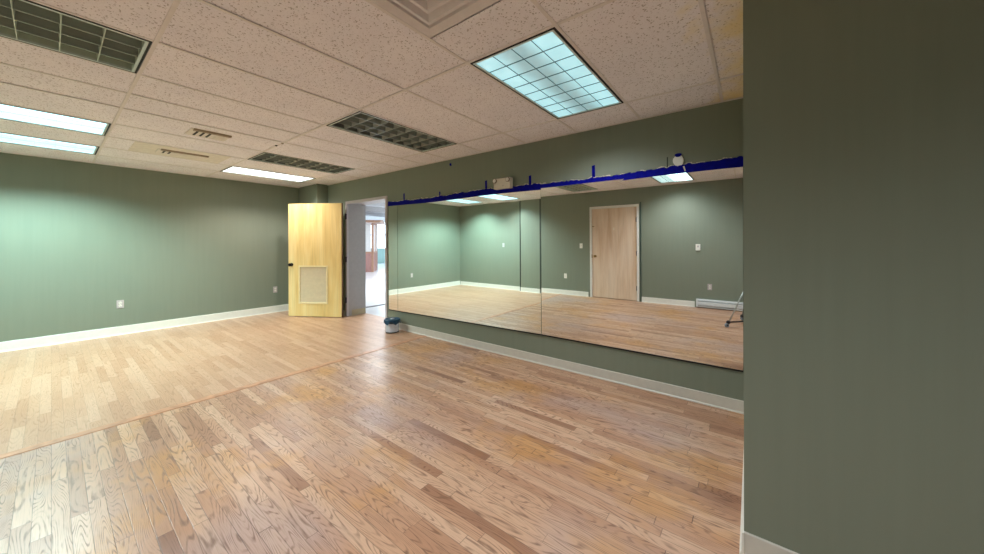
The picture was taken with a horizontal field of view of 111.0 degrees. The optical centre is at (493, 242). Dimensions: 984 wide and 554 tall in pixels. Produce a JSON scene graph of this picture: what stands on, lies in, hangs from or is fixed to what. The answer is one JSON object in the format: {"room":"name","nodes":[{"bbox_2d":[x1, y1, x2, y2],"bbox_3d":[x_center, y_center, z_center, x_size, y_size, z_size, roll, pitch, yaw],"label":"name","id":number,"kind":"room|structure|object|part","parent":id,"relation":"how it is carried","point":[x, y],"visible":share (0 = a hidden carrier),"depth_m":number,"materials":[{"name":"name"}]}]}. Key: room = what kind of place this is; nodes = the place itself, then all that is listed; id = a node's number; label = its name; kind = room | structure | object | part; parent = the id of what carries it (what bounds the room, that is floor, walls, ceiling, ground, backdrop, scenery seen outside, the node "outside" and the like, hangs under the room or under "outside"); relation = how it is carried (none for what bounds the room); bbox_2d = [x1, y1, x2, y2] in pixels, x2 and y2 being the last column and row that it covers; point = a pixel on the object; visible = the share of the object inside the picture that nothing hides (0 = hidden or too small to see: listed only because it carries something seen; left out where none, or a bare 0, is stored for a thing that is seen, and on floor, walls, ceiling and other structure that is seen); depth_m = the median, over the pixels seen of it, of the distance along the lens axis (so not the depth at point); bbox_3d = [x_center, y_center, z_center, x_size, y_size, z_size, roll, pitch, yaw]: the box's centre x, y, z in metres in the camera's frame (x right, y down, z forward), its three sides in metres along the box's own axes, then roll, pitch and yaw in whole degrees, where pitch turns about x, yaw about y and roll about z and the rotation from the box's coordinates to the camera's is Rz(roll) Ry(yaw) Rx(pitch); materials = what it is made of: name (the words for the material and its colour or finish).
{"room":"exercise studio","nodes":[
{"label":"exercise studio","id":0,"kind":"room"},
{"bbox_2d":[0,152,298,341],"bbox_3d":[-5.125,0.052,5.375,0.120,2.558,4.929,0,0,37],"label":"wall","id":1,"kind":"structure","parent":0,"point":[77,239],"depth_m":4.94,"materials":[{"name":"green paint"}]},
{"bbox_2d":[117,300,123,307],"bbox_3d":[-5.404,0.886,4.902,0.009,0.116,0.072,0,0,37],"label":"wall outlet","id":2,"kind":"object","parent":1,"relation":"attached to","point":[120,303],"visible":1,"depth_m":4.90,"materials":[{"name":"plastic"}]},
{"bbox_2d":[0,304,288,352],"bbox_3d":[-5.234,1.268,5.118,0.016,0.125,4.295,0,0,37],"label":"baseboard","id":3,"kind":"structure","parent":1,"relation":"attached to","point":[13,345],"depth_m":4.96,"materials":[{"name":"white paint"}]},
{"bbox_2d":[299,184,327,203],"bbox_3d":[-3.558,0.084,6.685,0.777,2.488,0.204,0,0,37],"label":"wall","id":4,"kind":"structure","parent":0,"point":[316,193],"depth_m":6.50,"materials":[{"name":"green paint"}]},
{"bbox_2d":[0,0,742,187],"bbox_3d":[-1.105,-1.129,2.077,10.277,0.019,4.539,0,0,37],"label":"ceiling","id":5,"kind":"structure","parent":0,"point":[643,48],"depth_m":2.27,"materials":[{"name":"tile"}]},
{"bbox_2d":[0,132,98,154],"bbox_3d":[-5.127,-1.159,3.600,0.577,0.108,1.191,0,0,37],"label":"ceiling light","id":6,"kind":"object","parent":5,"relation":"attached to","point":[4,137],"visible":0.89,"depth_m":3.79,"materials":[{"name":"plastic"}]},
{"bbox_2d":[0,103,110,135],"bbox_3d":[-4.154,-1.161,2.856,0.577,0.108,1.191,0,0,37],"label":"ceiling light","id":7,"kind":"object","parent":5,"relation":"attached to","point":[7,112],"visible":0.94,"depth_m":3.08,"materials":[{"name":"plastic"}]},
{"bbox_2d":[0,0,151,72],"bbox_3d":[-2.478,-1.164,1.574,0.567,0.108,1.191,0,0,37],"label":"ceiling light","id":8,"kind":"object","parent":5,"relation":"attached to","point":[25,21],"visible":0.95,"depth_m":1.85,"materials":[{"name":"metal"}]},
{"bbox_3d":[-2.581,-1.136,1.653,0.026,0.044,1.145,0,0,37],"label":"blade","id":9,"kind":"part","parent":8,"relation":"part of","materials":[{"name":"grey metal"}]},
{"bbox_3d":[-2.478,-1.136,1.574,0.026,0.044,1.145,0,0,37],"label":"blade","id":10,"kind":"part","parent":8,"relation":"part of","materials":[{"name":"grey metal"}]},
{"bbox_3d":[-2.374,-1.137,1.495,0.026,0.044,1.145,0,0,37],"label":"blade","id":11,"kind":"part","parent":8,"relation":"part of","materials":[{"name":"grey metal"}]},
{"bbox_2d":[128,141,230,163],"bbox_3d":[-3.882,-1.112,4.215,0.595,0.002,0.860,0,0,37],"label":"ceiling tile","id":12,"kind":"structure","parent":5,"relation":"attached to","point":[142,147],"depth_m":4.11,"materials":[{"name":"beige"}]},
{"bbox_2d":[155,148,208,159],"bbox_3d":[-3.882,-1.104,4.227,0.270,0.017,0.460,0,0,37],"label":"ceiling vent","id":13,"kind":"object","parent":12,"relation":"in","point":[164,151],"visible":1,"depth_m":4.19,"materials":[{"name":"metal"}]},
{"bbox_2d":[184,127,231,140],"bbox_3d":[-2.930,-1.106,3.480,0.300,0.017,0.320,0,0,37],"label":"ceiling vent","id":14,"kind":"object","parent":5,"relation":"in","point":[192,131],"visible":1,"depth_m":3.45,"materials":[{"name":"metal"}]},
{"bbox_2d":[220,166,315,181],"bbox_3d":[-3.645,-1.162,5.537,0.577,0.108,1.191,0,0,37],"label":"ceiling light","id":15,"kind":"object","parent":5,"relation":"attached to","point":[237,170],"visible":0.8,"depth_m":5.51,"materials":[{"name":"plastic"}]},
{"bbox_2d":[248,152,352,173],"bbox_3d":[-2.672,-1.164,4.792,0.577,0.108,1.191,0,0,37],"label":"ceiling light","id":16,"kind":"object","parent":5,"relation":"attached to","point":[263,157],"visible":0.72,"depth_m":4.77,"materials":[{"name":"grey metal"}]},
{"bbox_3d":[-2.778,-1.136,4.873,0.026,0.044,1.145,0,0,37],"label":"blade","id":17,"kind":"part","parent":16,"relation":"part of","materials":[{"name":"grey metal"}]},
{"bbox_3d":[-2.672,-1.136,4.792,0.026,0.044,1.145,0,0,37],"label":"blade","id":18,"kind":"part","parent":16,"relation":"part of","materials":[{"name":"grey metal"}]},
{"bbox_3d":[-2.567,-1.136,4.712,0.026,0.044,1.145,0,0,37],"label":"blade","id":19,"kind":"part","parent":16,"relation":"part of","materials":[{"name":"grey metal"}]},
{"bbox_2d":[0,0,742,187],"bbox_3d":[-1.105,-1.116,2.077,10.277,0.004,4.539,0,0,37],"label":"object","id":20,"kind":"structure","parent":5,"relation":"attached to","point":[175,4],"depth_m":2.41,"materials":[{"name":"paint"}]},
{"bbox_2d":[326,111,455,151],"bbox_3d":[-0.997,-1.167,3.510,0.567,0.108,1.191,0,0,37],"label":"ceiling light","id":21,"kind":"object","parent":5,"relation":"attached to","point":[360,123],"visible":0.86,"depth_m":3.46,"materials":[{"name":"grey metal"}]},
{"bbox_3d":[-1.100,-1.139,3.589,0.026,0.044,1.145,0,0,37],"label":"blade","id":22,"kind":"part","parent":21,"relation":"part of","materials":[{"name":"grey metal"}]},
{"bbox_3d":[-0.996,-1.139,3.510,0.026,0.044,1.145,0,0,37],"label":"blade","id":23,"kind":"part","parent":21,"relation":"part of","materials":[{"name":"grey metal"}]},
{"bbox_3d":[-0.893,-1.139,3.431,0.026,0.044,1.145,0,0,37],"label":"blade","id":24,"kind":"part","parent":21,"relation":"part of","materials":[{"name":"grey metal"}]},
{"bbox_2d":[371,0,499,37],"bbox_3d":[-0.291,-1.145,1.436,0.581,0.064,0.586,0,0,37],"label":"ceiling vent","id":25,"kind":"object","parent":5,"relation":"in","point":[429,17],"visible":1,"depth_m":1.64,"materials":[{"name":"metal"}]},
{"bbox_2d":[470,27,622,118],"bbox_3d":[0.449,-1.170,2.404,0.577,0.108,1.191,0,0,37],"label":"ceiling light","id":26,"kind":"object","parent":5,"relation":"attached to","point":[543,68],"visible":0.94,"depth_m":2.27,"materials":[{"name":"plastic"}]},
{"bbox_2d":[0,263,743,553],"bbox_3d":[-1.822,1.354,11.274,22.600,0.060,18.310,0,0,37],"label":"floor","id":27,"kind":"structure","parent":0,"point":[425,445],"depth_m":2.15,"materials":[{"name":"brown wood"}]},
{"bbox_2d":[0,335,425,458],"bbox_3d":[-2.312,1.323,3.064,0.080,0.004,4.411,0,0,37],"label":"trim","id":28,"kind":"structure","parent":27,"relation":"on","point":[33,447],"depth_m":2.72,"materials":[{"name":"brown wood"}]},
{"bbox_2d":[366,220,384,271],"bbox_3d":[-6.433,0.113,16.117,2.250,2.440,2.200,0,0,-12],"label":"booth","id":29,"kind":"object","parent":27,"relation":"on","point":[371,225],"visible":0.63,"depth_m":15.53,"materials":[{"name":"brown wood"}]},
{"bbox_3d":[-6.302,-0.232,15.404,1.400,1.270,0.030,0,0,-12],"label":"white panel","id":30,"kind":"part","parent":29,"relation":"part of","materials":[{"name":"white"}]},
{"bbox_3d":[-6.324,0.908,15.398,1.550,0.850,0.050,0,0,-12],"label":"panel","id":31,"kind":"part","parent":29,"relation":"part of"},
{"bbox_3d":[-5.550,0.206,15.575,0.100,2.250,0.100,0,0,-12],"label":"post","id":32,"kind":"part","parent":29,"relation":"part of","materials":[{"name":"brown wood"}]},
{"bbox_3d":[-5.701,0.207,16.258,0.100,2.250,0.100,0,0,-12],"label":"post","id":33,"kind":"part","parent":29,"relation":"part of","materials":[{"name":"brown wood"}]},
{"bbox_3d":[-5.701,-0.233,16.279,0.030,1.270,1.340,0,0,-12],"label":"white panel","id":34,"kind":"part","parent":29,"relation":"part of","materials":[{"name":"white"}]},
{"bbox_3d":[-5.699,0.907,16.279,0.050,0.850,1.500,0,0,-12],"label":"panel","id":35,"kind":"part","parent":29,"relation":"part of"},
{"bbox_3d":[-5.856,0.207,16.961,0.100,2.250,0.100,0,0,-12],"label":"post","id":36,"kind":"part","parent":29,"relation":"part of","materials":[{"name":"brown wood"}]},
{"bbox_2d":[384,317,400,333],"bbox_3d":[-1.502,1.222,5.036,0.249,0.204,0.250,0,0,37],"label":"pail","id":37,"kind":"object","parent":27,"relation":"on","point":[391,323],"visible":1,"depth_m":4.95,"materials":[{"name":"white plastic"}]},
{"bbox_3d":[-1.503,1.155,5.036,0.236,0.057,0.236,0,0,37],"label":"lid","id":38,"kind":"part","parent":37,"relation":"part of","materials":[{"name":"blue plastic"}]},
{"bbox_2d":[366,216,384,222],"bbox_3d":[-2.998,-0.223,15.337,15.800,3.100,13.481,0,0,37],"label":"wall","id":39,"kind":"structure","parent":0,"point":[367,217],"depth_m":22.06,"materials":[{"name":"white paint"}]},
{"bbox_2d":[378,248,384,262],"bbox_3d":[-9.261,0.839,20.067,0.100,1.000,13.381,0,0,37],"label":"wall","id":40,"kind":"structure","parent":0,"point":[381,251],"depth_m":22.42,"materials":[{"name":"teal paint"}]},
{"bbox_2d":[378,225,384,247],"bbox_3d":[-9.247,-0.511,20.055,0.100,1.700,13.381,0,0,37],"label":"window","id":41,"kind":"structure","parent":40,"relation":"in","point":[381,228],"depth_m":22.49,"materials":[{"name":"white glass"}]},
{"bbox_2d":[328,98,743,400],"bbox_3d":[-0.775,0.043,4.917,7.348,2.558,0.370,0,0,37],"label":"wall","id":42,"kind":"structure","parent":0,"point":[707,133],"depth_m":3.40,"materials":[{"name":"green paint"}]},
{"bbox_2d":[288,203,342,316],"bbox_3d":[-3.193,0.303,6.077,1.026,2.023,0.178,0,0,7],"label":"door","id":43,"kind":"structure","parent":42,"relation":"in","point":[315,230],"depth_m":6.06,"materials":[{"name":"yellow wood"}]},
{"bbox_3d":[-3.218,0.747,6.080,0.561,0.686,0.064,0,0,7],"label":"grille frame","id":44,"kind":"part","parent":43,"relation":"part of","materials":[{"name":"beige metal"}]},
{"bbox_2d":[345,196,387,317],"bbox_3d":[-2.075,0.287,5.878,1.240,2.075,0.423,0,0,37],"label":"door frame","id":45,"kind":"structure","parent":42,"relation":"in","point":[355,210],"depth_m":6.21,"materials":[{"name":"grey paint"}]},
{"bbox_3d":[-2.497,1.270,6.290,0.004,0.099,0.276,0,0,37],"label":"kick plate","id":46,"kind":"part","parent":45,"relation":"part of","materials":[{"name":"beige metal"}]},
{"bbox_2d":[388,205,397,311],"bbox_3d":[-1.556,0.233,5.274,0.224,1.650,0.016,0,0,37],"label":"wall mirror","id":47,"kind":"object","parent":42,"relation":"attached to","point":[393,210],"visible":1,"depth_m":5.26,"materials":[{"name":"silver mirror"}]},
{"bbox_2d":[398,190,541,334],"bbox_3d":[-0.470,0.231,4.440,2.503,1.642,0.016,0,0,38],"label":"wall mirror","id":48,"kind":"object","parent":42,"relation":"attached to","point":[476,260],"visible":1,"depth_m":4.26,"materials":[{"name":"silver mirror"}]},
{"bbox_2d":[493,177,512,189],"bbox_3d":[0.116,-0.690,3.933,0.240,0.122,0.107,0,0,37],"label":"emergency light","id":49,"kind":"object","parent":42,"relation":"attached to","point":[501,183],"visible":1,"depth_m":3.90,"materials":[{"name":"beige plastic"}]},
{"bbox_2d":[388,156,742,205],"bbox_3d":[0.143,-0.671,3.966,4.522,0.196,0.022,0,0,37],"label":"tape","id":50,"kind":"object","parent":42,"relation":"attached to","point":[730,162],"visible":0.98,"depth_m":3.30,"materials":[{"name":"paint"}]},
{"bbox_2d":[399,323,743,413],"bbox_3d":[0.129,1.272,3.984,4.549,0.098,0.016,0,0,37],"label":"baseboard","id":51,"kind":"structure","parent":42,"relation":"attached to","point":[726,403],"depth_m":3.29,"materials":[{"name":"plastic"}]},
{"bbox_2d":[541,167,742,371],"bbox_3d":[1.225,0.204,3.139,1.759,1.595,0.023,0,0,37],"label":"wall mirror","id":52,"kind":"object","parent":42,"relation":"attached to","point":[653,266],"visible":1,"depth_m":3.00,"materials":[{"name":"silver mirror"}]},
{"bbox_2d":[673,153,685,170],"bbox_3d":[1.577,-0.681,2.867,0.099,0.159,0.025,0,0,37],"label":"wall fitting","id":53,"kind":"object","parent":42,"relation":"attached to","point":[678,160],"visible":1,"depth_m":2.87,"materials":[{"name":"beige plastic"}]},
{"bbox_3d":[1.573,-0.699,2.876,0.082,0.101,0.015,0,0,37],"label":"plate","id":54,"kind":"part","parent":53,"relation":"part of","materials":[{"name":"beige plastic"}]},
{"bbox_2d":[743,0,983,553],"bbox_3d":[2.822,0.036,1.243,3.029,2.558,1.834,0,0,37],"label":"wall","id":55,"kind":"structure","parent":0,"point":[863,120],"depth_m":1.22,"materials":[{"name":"green paint"}]},
{"bbox_2d":[739,451,743,553],"bbox_3d":[1.492,1.269,2.008,0.016,0.098,1.458,0,0,37],"label":"baseboard","id":56,"kind":"structure","parent":55,"relation":"attached to","point":[741,550],"depth_m":1.54,"materials":[{"name":"white paint"}]},
{"bbox_2d":[744,531,798,553],"bbox_3d":[2.254,1.268,0.515,3.009,0.098,0.016,0,0,37],"label":"baseboard","id":57,"kind":"structure","parent":55,"relation":"attached to","point":[753,544],"depth_m":1.40,"materials":[{"name":"plastic"}]},
{"bbox_3d":[-3.071,-1.823,15.328,15.700,0.100,13.381,0,0,37],"label":"ceiling","id":58,"kind":"structure","parent":0,"visible":0},
{"bbox_2d":[366,203,384,216],"bbox_3d":[-3.199,-1.623,15.489,9.500,0.299,13.081,0,0,37],"label":"beams","id":59,"kind":"structure","parent":58,"relation":"attached to","point":[374,210],"depth_m":16.08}
]}

